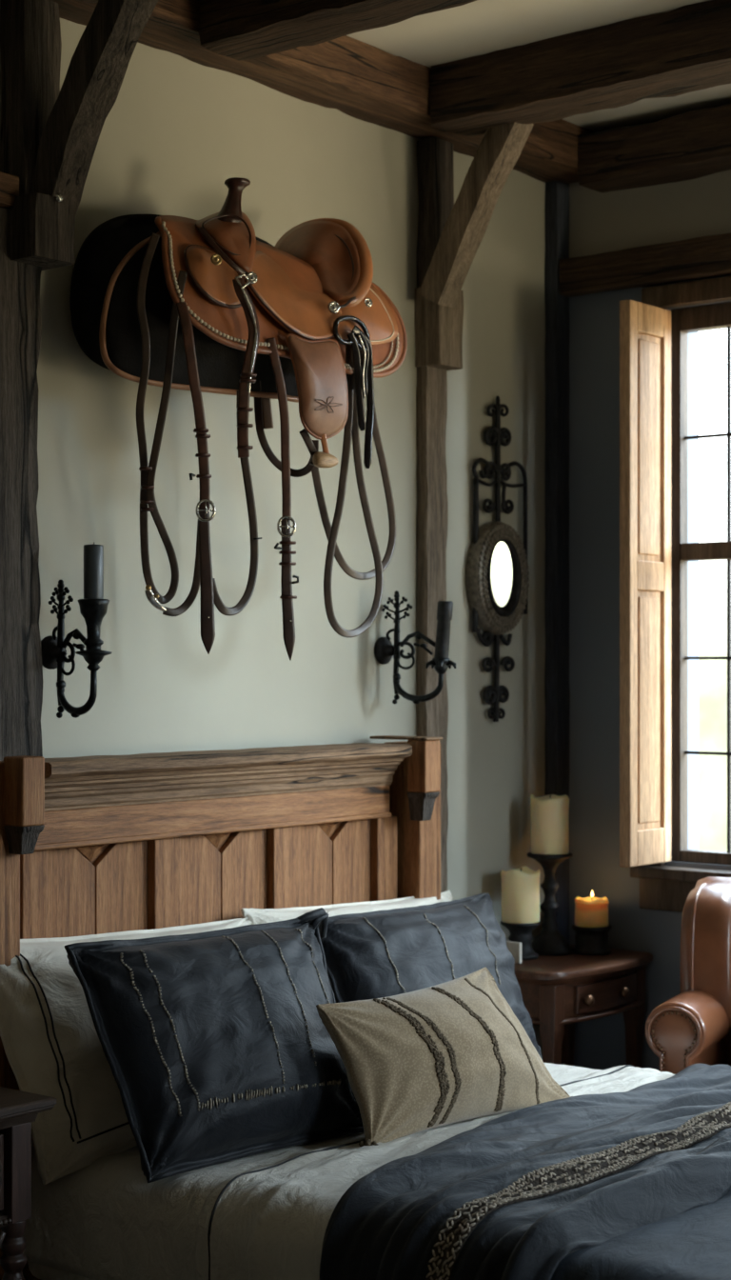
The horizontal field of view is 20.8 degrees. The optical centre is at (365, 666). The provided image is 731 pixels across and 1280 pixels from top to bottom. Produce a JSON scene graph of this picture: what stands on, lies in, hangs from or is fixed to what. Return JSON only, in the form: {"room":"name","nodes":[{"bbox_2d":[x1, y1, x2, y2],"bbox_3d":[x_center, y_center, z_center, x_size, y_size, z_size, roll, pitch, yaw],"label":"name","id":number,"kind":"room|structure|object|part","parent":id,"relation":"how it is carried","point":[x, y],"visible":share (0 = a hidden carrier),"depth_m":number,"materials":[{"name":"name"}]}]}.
{"room":"bedroom","nodes":[
{"label":"bedroom","id":0,"kind":"room"},
{"bbox_2d":[0,0,545,1057],"bbox_3d":[-1.631,-0.050,4.506,0.200,3.700,7.760,0,0,39],"label":"wall","id":1,"kind":"structure","parent":0,"point":[176,128],"depth_m":6.05,"materials":[{"name":"beige paint"}]},
{"bbox_2d":[0,171,19,208],"bbox_3d":[-2.373,-1.219,3.331,0.122,0.096,4.600,0,0,39],"label":"trim","id":2,"kind":"structure","parent":1,"relation":"attached to","point":[9,183],"depth_m":5.06,"materials":[{"name":"brown wood"}]},
{"bbox_2d":[0,207,43,760],"bbox_3d":[-0.963,0.315,5.092,0.123,2.970,0.286,0,0,39],"label":"wooden post","id":3,"kind":"object","parent":1,"relation":"attached to","point":[21,634],"depth_m":5.10,"materials":[{"name":"brown wood"}]},
{"bbox_2d":[0,0,59,196],"bbox_3d":[-0.877,-1.445,5.199,0.105,0.590,0.135,0,0,39],"label":"wooden post","id":4,"kind":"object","parent":1,"relation":"attached to","point":[30,36],"depth_m":5.15,"materials":[{"name":"brown wood"}]},
{"bbox_2d":[7,192,76,270],"bbox_3d":[-0.863,-1.120,5.139,0.193,0.160,0.142,0,0,39],"label":"corbel","id":5,"kind":"object","parent":1,"relation":"attached to","point":[42,228],"depth_m":5.07,"materials":[{"name":"brown wood"}]},
{"bbox_2d":[54,192,63,202],"bbox_3d":[-0.784,-1.196,5.065,0.019,0.026,0.036,0,0,18],"label":"peg","id":6,"kind":"object","parent":1,"relation":"attached to","point":[59,198],"visible":1,"depth_m":5.07,"materials":[{"name":"silver metal"}]},
{"bbox_2d":[42,579,112,718],"bbox_3d":[-0.754,-0.047,5.209,0.216,0.367,0.096,0,0,39],"label":"wall sconce","id":7,"kind":"object","parent":1,"relation":"attached to","point":[93,611],"visible":1,"depth_m":5.21,"materials":[{"name":"metal"}]},
{"bbox_3d":[-0.819,-0.038,5.261,0.045,0.089,0.089,0,0,39],"label":"plate","id":8,"kind":"part","parent":7,"relation":"part of","materials":[{"name":"metal"}]},
{"bbox_3d":[-0.804,-0.047,5.249,0.089,0.367,0.027,0,0,39],"label":"stem","id":9,"kind":"part","parent":7,"relation":"part of","materials":[{"name":"metal"}]},
{"bbox_3d":[-0.757,0.063,5.211,0.143,0.142,0.025,0,0,39],"label":"arm","id":10,"kind":"part","parent":7,"relation":"part of","materials":[{"name":"metal"}]},
{"bbox_2d":[83,541,103,599],"bbox_3d":[-0.708,-0.245,5.171,0.053,0.157,0.053,0,0,39],"label":"candle","id":11,"kind":"object","parent":7,"relation":"on","point":[93,554],"visible":0.95,"depth_m":5.15,"materials":[{"name":"black wax"}]},
{"bbox_2d":[30,0,159,213],"bbox_3d":[-0.682,-1.481,5.052,0.434,0.613,0.105,0,0,39],"label":"diagonal brace","id":12,"kind":"object","parent":1,"relation":"attached to","point":[113,30],"depth_m":5.04,"materials":[{"name":"brown wood"}]},
{"bbox_2d":[70,177,407,659],"bbox_3d":[-0.305,-0.672,5.574,0.518,1.312,1.092,0,0,39],"label":"saddle","id":13,"kind":"object","parent":1,"relation":"hanging from","point":[208,304],"visible":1,"depth_m":5.36,"materials":[{"name":"brown leather"}]},
{"bbox_3d":[-0.243,-1.029,5.494,0.248,0.280,0.430,0,0,39],"label":"seat","id":14,"kind":"part","parent":13,"relation":"part of","materials":[{"name":"leather"}]},
{"bbox_2d":[50,0,590,183],"bbox_3d":[-1.514,-1.825,4.340,0.218,0.170,7.250,0,0,39],"label":"ceiling beam","id":15,"kind":"structure","parent":1,"relation":"attached to","point":[345,74],"depth_m":6.06,"materials":[{"name":"brown wood"}]},
{"bbox_2d":[374,590,456,704],"bbox_3d":[0.168,-0.062,6.345,0.284,0.367,0.095,0,0,39],"label":"wall sconce","id":16,"kind":"object","parent":1,"relation":"attached to","point":[384,650],"visible":1,"depth_m":6.38,"materials":[{"name":"metal"}]},
{"bbox_3d":[0.074,-0.052,6.417,0.045,0.089,0.089,0,0,39],"label":"plate","id":17,"kind":"part","parent":16,"relation":"part of","materials":[{"name":"metal"}]},
{"bbox_3d":[0.103,-0.062,6.394,0.122,0.367,0.027,0,0,39],"label":"stem","id":18,"kind":"part","parent":16,"relation":"part of","materials":[{"name":"metal"}]},
{"bbox_3d":[0.169,0.049,6.340,0.196,0.142,0.025,0,0,39],"label":"arm","id":19,"kind":"part","parent":16,"relation":"part of","materials":[{"name":"metal"}]},
{"bbox_2d":[434,600,453,658],"bbox_3d":[0.247,-0.115,6.285,0.060,0.188,0.049,0,0,-6],"label":"candle","id":20,"kind":"object","parent":16,"relation":"on","point":[445,609],"visible":1,"depth_m":6.27,"materials":[{"name":"wax"}]},
{"bbox_2d":[416,366,448,892],"bbox_3d":[0.222,0.400,6.604,0.054,2.800,0.126,0,0,39],"label":"wooden post","id":21,"kind":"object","parent":1,"relation":"attached to","point":[431,413],"depth_m":6.57,"materials":[{"name":"brown wood"}]},
{"bbox_2d":[417,137,454,287],"bbox_3d":[0.233,-1.370,6.594,0.081,0.740,0.118,0,0,39],"label":"trim","id":22,"kind":"structure","parent":1,"relation":"attached to","point":[435,154],"depth_m":6.55,"materials":[{"name":"brown wood"}]},
{"bbox_2d":[414,287,463,370],"bbox_3d":[0.244,-1.120,6.585,0.108,0.260,0.137,0,0,39],"label":"corbel","id":23,"kind":"object","parent":1,"relation":"attached to","point":[439,335],"depth_m":6.54,"materials":[{"name":"brown wood"}]},
{"bbox_2d":[420,122,534,307],"bbox_3d":[0.356,-1.475,6.420,0.394,0.596,0.106,0,0,39],"label":"diagonal brace","id":24,"kind":"object","parent":1,"relation":"attached to","point":[493,162],"depth_m":6.39,"materials":[{"name":"brown wood"}]},
{"bbox_2d":[465,396,529,721],"bbox_3d":[0.487,-0.375,6.887,0.094,1.134,0.346,0,0,39],"label":"wall mirror","id":25,"kind":"object","parent":1,"relation":"attached to","point":[497,573],"visible":1,"depth_m":6.86,"materials":[{"name":"metal"}]},
{"bbox_3d":[0.463,-0.307,6.891,0.051,0.394,0.323,0,0,39],"label":"oval frame","id":26,"kind":"part","parent":25,"relation":"part of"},
{"bbox_2d":[491,541,512,606],"bbox_3d":[0.465,-0.317,6.821,0.085,0.224,0.005,0,0,-22],"label":"mirror glass","id":27,"kind":"object","parent":25,"relation":"attached to","point":[501,559],"depth_m":6.82,"materials":[{"name":"beige mirror"}]},
{"bbox_2d":[544,180,569,942],"bbox_3d":[0.692,0.020,7.179,0.058,3.560,0.089,0,0,39],"label":"wooden post","id":28,"kind":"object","parent":1,"relation":"attached to","point":[557,192],"depth_m":7.15,"materials":[{"name":"brown wood"}]},
{"bbox_2d":[344,0,730,131],"bbox_3d":[0.781,-1.950,2.558,6.400,0.100,7.760,0,0,39],"label":"ceiling","id":29,"kind":"structure","parent":0,"point":[474,29],"depth_m":5.95,"materials":[{"name":"paint"}]},
{"bbox_2d":[75,0,96,4],"bbox_3d":[1.476,-1.810,3.291,5.740,0.206,0.215,0,0,39],"label":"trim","id":30,"kind":"structure","parent":29,"relation":"attached to","point":[90,2],"depth_m":5.12,"materials":[{"name":"brown wood"}]},
{"bbox_2d":[199,0,474,59],"bbox_3d":[1.836,-1.804,3.737,5.740,0.212,0.213,0,0,39],"label":"ceiling beam","id":31,"kind":"structure","parent":29,"relation":"attached to","point":[232,29],"depth_m":5.32,"materials":[{"name":"brown wood"}]},
{"bbox_2d":[430,0,730,137],"bbox_3d":[2.508,-1.810,4.568,5.740,0.200,0.230,0,0,39],"label":"ceiling beam","id":32,"kind":"structure","parent":29,"relation":"attached to","point":[651,57],"depth_m":5.95,"materials":[{"name":"brown wood"}]},
{"bbox_2d":[568,170,730,1070],"bbox_3d":[3.099,-0.050,5.428,6.000,3.700,0.220,0,0,39],"label":"wall","id":33,"kind":"structure","parent":0,"point":[594,319],"depth_m":7.10,"materials":[{"name":"paint"}]},
{"bbox_2d":[560,232,730,297],"bbox_3d":[3.009,-1.400,5.308,5.890,0.134,0.081,0,0,39],"label":"trim","id":34,"kind":"structure","parent":33,"relation":"attached to","point":[710,255],"depth_m":6.91,"materials":[{"name":"brown wood"}]},
{"bbox_2d":[578,103,730,192],"bbox_3d":[3.045,-1.780,5.241,5.750,0.194,0.214,0,0,39],"label":"ceiling beam","id":35,"kind":"structure","parent":33,"relation":"attached to","point":[695,144],"depth_m":6.79,"materials":[{"name":"brown wood"}]},
{"bbox_2d":[630,276,730,912],"bbox_3d":[1.509,-0.237,6.562,1.380,2.175,0.165,0,0,39],"label":"window","id":36,"kind":"structure","parent":33,"relation":"in","point":[662,887],"depth_m":6.93,"materials":[{"name":"wood"}]},
{"bbox_2d":[620,299,671,867],"bbox_3d":[0.959,-0.280,6.809,0.057,1.910,0.288,0,0,39],"label":"window shutter","id":37,"kind":"object","parent":36,"relation":"attached to","point":[645,329],"visible":1,"depth_m":6.76,"materials":[{"name":"brown wood"}]},
{"bbox_3d":[0.961,-0.748,6.798,0.027,0.779,0.179,0,0,39],"label":"panel","id":38,"kind":"part","parent":37,"relation":"part of","materials":[{"name":"brown wood"}]},
{"bbox_3d":[0.961,0.147,6.798,0.027,0.819,0.179,0,0,39],"label":"panel","id":39,"kind":"part","parent":37,"relation":"part of","materials":[{"name":"brown wood"}]},
{"bbox_3d":[1.492,0.715,6.540,1.380,0.040,0.110,0,0,39],"label":"sill","id":40,"kind":"part","parent":36,"relation":"part of","materials":[{"name":"brown wood"}]},
{"bbox_3d":[1.536,-0.285,6.611,1.160,1.930,0.055,0,0,39],"label":"frame","id":41,"kind":"part","parent":36,"relation":"part of","materials":[{"name":"brown wood"}]},
{"bbox_3d":[0.781,1.850,2.558,6.400,0.100,7.760,0,0,39],"label":"floor","id":42,"kind":"structure","parent":0,"visible":0},
{"bbox_2d":[0,1086,56,1279],"bbox_3d":[-1.122,1.400,4.531,0.520,0.800,0.640,0,0,39],"label":"bedside table","id":43,"kind":"object","parent":42,"relation":"on","point":[18,1109],"visible":1,"depth_m":4.58,"materials":[{"name":"brown wood"}]},
{"bbox_3d":[-0.974,1.163,4.412,0.020,0.175,0.430,0,0,39],"label":"drawer","id":44,"kind":"part","parent":43,"relation":"part of","materials":[{"name":"brown wood"}]},
{"bbox_3d":[-0.964,1.274,4.409,0.038,0.023,0.447,0,0,39],"label":"carved moulding","id":45,"kind":"part","parent":43,"relation":"part of","materials":[{"name":"brown wood"}]},
{"bbox_3d":[-0.817,1.427,4.606,0.064,0.745,0.064,0,0,39],"label":"leg","id":46,"kind":"part","parent":43,"relation":"part of","materials":[{"name":"brown wood"}]},
{"bbox_2d":[0,735,443,1279],"bbox_3d":[0.333,1.010,5.066,2.050,1.580,1.980,0,0,39],"label":"headboard","id":47,"kind":"object","parent":42,"relation":"on","point":[93,844],"visible":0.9,"depth_m":5.58,"materials":[{"name":"brown wood"}]},
{"bbox_3d":[-0.974,1.019,4.959,0.148,1.562,0.170,0,0,39],"label":"corner post","id":48,"kind":"part","parent":47,"relation":"part of","materials":[{"name":"brown wood"}]},
{"bbox_3d":[-0.118,1.590,4.453,1.980,0.180,0.040,0,0,39],"label":"rail","id":49,"kind":"part","parent":47,"relation":"part of","materials":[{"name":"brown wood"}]},
{"bbox_3d":[0.439,1.393,5.103,1.930,0.315,1.790,0,0,39],"label":"mattress","id":50,"kind":"part","parent":47,"relation":"part of","materials":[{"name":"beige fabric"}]},
{"bbox_3d":[-0.484,0.910,5.656,0.033,1.279,1.691,0,0,39],"label":"headboard","id":51,"kind":"part","parent":47,"relation":"part of","materials":[{"name":"brown wood"}]},
{"bbox_3d":[-0.416,0.415,5.665,0.063,0.088,1.491,0,0,39],"label":"frieze rail","id":52,"kind":"part","parent":47,"relation":"part of","materials":[{"name":"brown wood"}]},
{"bbox_3d":[-0.395,0.305,5.648,0.183,0.132,1.491,0,0,39],"label":"cap moulding","id":53,"kind":"part","parent":47,"relation":"part of","materials":[{"name":"brown wood"}]},
{"bbox_2d":[23,1062,601,1279],"bbox_3d":[0.431,1.342,5.109,1.971,0.273,1.865,0,0,39],"label":"fitted sheet","id":54,"kind":"object","parent":47,"relation":"on","point":[103,1219],"visible":0.06,"depth_m":4.78,"materials":[{"name":"grey fabric"}]},
{"bbox_2d":[0,917,251,1185],"bbox_3d":[-0.558,0.963,5.221,0.331,0.570,1.020,0,0,39],"label":"bed pillow","id":55,"kind":"object","parent":54,"relation":"on","point":[52,1047],"visible":0.43,"depth_m":4.92,"materials":[{"name":"beige fabric"}]},
{"bbox_2d":[64,907,363,1183],"bbox_3d":[-0.306,0.937,5.069,0.392,0.541,0.965,0,0,41],"label":"throw pillow","id":56,"kind":"object","parent":54,"relation":"on","point":[217,1047],"visible":0.91,"depth_m":4.86,"materials":[{"name":"blue fabric"}]},
{"bbox_2d":[240,890,453,924],"bbox_3d":[0.059,0.931,5.964,0.309,0.487,0.994,0,0,39],"label":"bed pillow","id":57,"kind":"object","parent":54,"relation":"on","point":[256,916],"visible":0.18,"depth_m":5.93,"materials":[{"name":"beige fabric"}]},
{"bbox_2d":[318,892,542,1059],"bbox_3d":[0.204,0.948,5.797,0.399,0.478,1.044,0,0,39],"label":"throw pillow","id":58,"kind":"object","parent":54,"relation":"on","point":[387,952],"visible":0.56,"depth_m":5.71,"materials":[{"name":"blue fabric"}]},
{"bbox_2d":[196,1064,675,1279],"bbox_3d":[0.488,1.426,5.064,0.775,0.505,1.924,0,0,39],"label":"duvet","id":59,"kind":"object","parent":54,"relation":"on","point":[270,1222],"visible":0.29,"depth_m":4.53,"materials":[{"name":"grey fabric"}]},
{"bbox_2d":[316,967,572,1146],"bbox_3d":[0.224,1.028,5.241,0.290,0.396,0.869,0,0,43],"label":"lumbar cushion","id":60,"kind":"object","parent":59,"relation":"on","point":[455,1050],"visible":0.99,"depth_m":5.06,"materials":[{"name":"beige fabric"}]},
{"bbox_2d":[550,1189,730,1279],"bbox_3d":[1.028,1.441,4.628,0.584,0.535,1.928,0,0,39],"label":"blanket","id":61,"kind":"object","parent":54,"relation":"on","point":[694,1244],"visible":0.34,"depth_m":4.00,"materials":[{"name":"fabric"}]},
{"bbox_3d":[0.150,1.021,6.350,0.148,1.558,0.115,0,0,39],"label":"corner post","id":62,"kind":"part","parent":47,"relation":"part of","materials":[{"name":"brown wood"}]},
{"bbox_2d":[319,1063,730,1279],"bbox_3d":[0.697,1.448,4.889,0.784,0.731,2.107,0,0,39],"label":"throw blanket","id":63,"kind":"object","parent":47,"relation":"on","point":[510,1196],"visible":1,"depth_m":4.34,"materials":[{"name":"blue fabric"}]},
{"bbox_2d":[514,943,653,1068],"bbox_3d":[0.688,1.400,6.800,0.406,0.800,0.625,0,0,39],"label":"side table","id":64,"kind":"object","parent":42,"relation":"on","point":[559,992],"visible":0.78,"depth_m":6.65,"materials":[{"name":"brown wood"}]},
{"bbox_2d":[506,940,521,963],"bbox_3d":[0.497,0.965,6.718,0.070,0.070,0.015,0,0,39],"label":"card","id":65,"kind":"object","parent":64,"relation":"on","point":[515,948],"visible":0.5,"depth_m":6.70,"materials":[{"name":"white paper"}]},
{"bbox_2d":[500,920,540,959],"bbox_3d":[0.533,0.938,6.826,0.138,0.124,0.138,0,0,39],"label":"candle holder","id":66,"kind":"object","parent":64,"relation":"on","point":[519,932],"visible":0.73,"depth_m":6.79,"materials":[{"name":"metal"}]},
{"bbox_2d":[500,866,540,923],"bbox_3d":[0.533,0.782,6.826,0.136,0.185,0.136,0,0,39],"label":"pillar candle","id":67,"kind":"object","parent":66,"relation":"on","point":[521,886],"visible":1,"depth_m":6.77,"materials":[{"name":"beige wax"}]},
{"bbox_2d":[527,852,573,956],"bbox_3d":[0.645,0.826,6.948,0.160,0.348,0.160,0,0,39],"label":"candle holder","id":68,"kind":"object","parent":64,"relation":"on","point":[550,942],"visible":0.94,"depth_m":6.92,"materials":[{"name":"metal"}]},
{"bbox_2d":[530,794,569,855],"bbox_3d":[0.644,0.549,6.948,0.136,0.206,0.135,0,0,39],"label":"pillar candle","id":69,"kind":"object","parent":68,"relation":"on","point":[550,813],"visible":1,"depth_m":6.89,"materials":[{"name":"beige wax"}]},
{"bbox_3d":[0.614,1.423,6.536,0.062,0.755,0.062,0,0,39],"label":"leg","id":70,"kind":"part","parent":64,"relation":"part of","materials":[{"name":"brown wood"}]},
{"bbox_3d":[0.720,1.423,7.113,0.062,0.755,0.062,0,0,39],"label":"leg","id":71,"kind":"part","parent":64,"relation":"part of","materials":[{"name":"brown wood"}]},
{"bbox_3d":[0.739,1.105,6.576,0.035,0.040,0.040,0,0,39],"label":"knob","id":72,"kind":"part","parent":64,"relation":"part of","materials":[{"name":"gold metal"}]},
{"bbox_2d":[571,924,612,955],"bbox_3d":[0.791,0.953,6.946,0.140,0.094,0.140,0,0,39],"label":"candle holder","id":73,"kind":"object","parent":64,"relation":"on","point":[590,941],"visible":0.91,"depth_m":6.89,"materials":[{"name":"metal"}]},
{"bbox_2d":[575,890,609,927],"bbox_3d":[0.791,0.843,6.946,0.119,0.124,0.120,0,0,39],"label":"pillar candle","id":74,"kind":"object","parent":73,"relation":"on","point":[590,911],"visible":1,"depth_m":6.90,"materials":[{"name":"brown wax"}]},
{"bbox_3d":[0.821,1.104,6.723,0.036,0.092,0.380,0,0,39],"label":"drawer","id":75,"kind":"part","parent":64,"relation":"part of","materials":[{"name":"brown wood"}]},
{"bbox_3d":[0.878,1.105,6.747,0.035,0.040,0.040,0,0,39],"label":"knob","id":76,"kind":"part","parent":64,"relation":"part of","materials":[{"name":"gold metal"}]},
{"bbox_3d":[0.937,1.423,6.937,0.062,0.755,0.062,0,0,39],"label":"leg","id":77,"kind":"part","parent":64,"relation":"part of","materials":[{"name":"brown wood"}]},
{"bbox_2d":[644,876,730,1074],"bbox_3d":[1.359,1.246,6.205,0.846,1.108,0.595,0,0,24],"label":"armchair","id":78,"kind":"object","parent":42,"relation":"on","point":[692,1027],"visible":0.59,"depth_m":6.29,"materials":[{"name":"leather"}]},
{"bbox_3d":[1.050,1.343,6.309,0.196,0.634,0.515,0,0,24],"label":"arm","id":79,"kind":"part","parent":78,"relation":"part of","materials":[{"name":"leather"}]},
{"bbox_3d":[1.448,1.074,6.406,0.600,0.732,0.155,0,0,24],"label":"backrest","id":80,"kind":"part","parent":78,"relation":"part of","materials":[{"name":"leather"}]}
]}

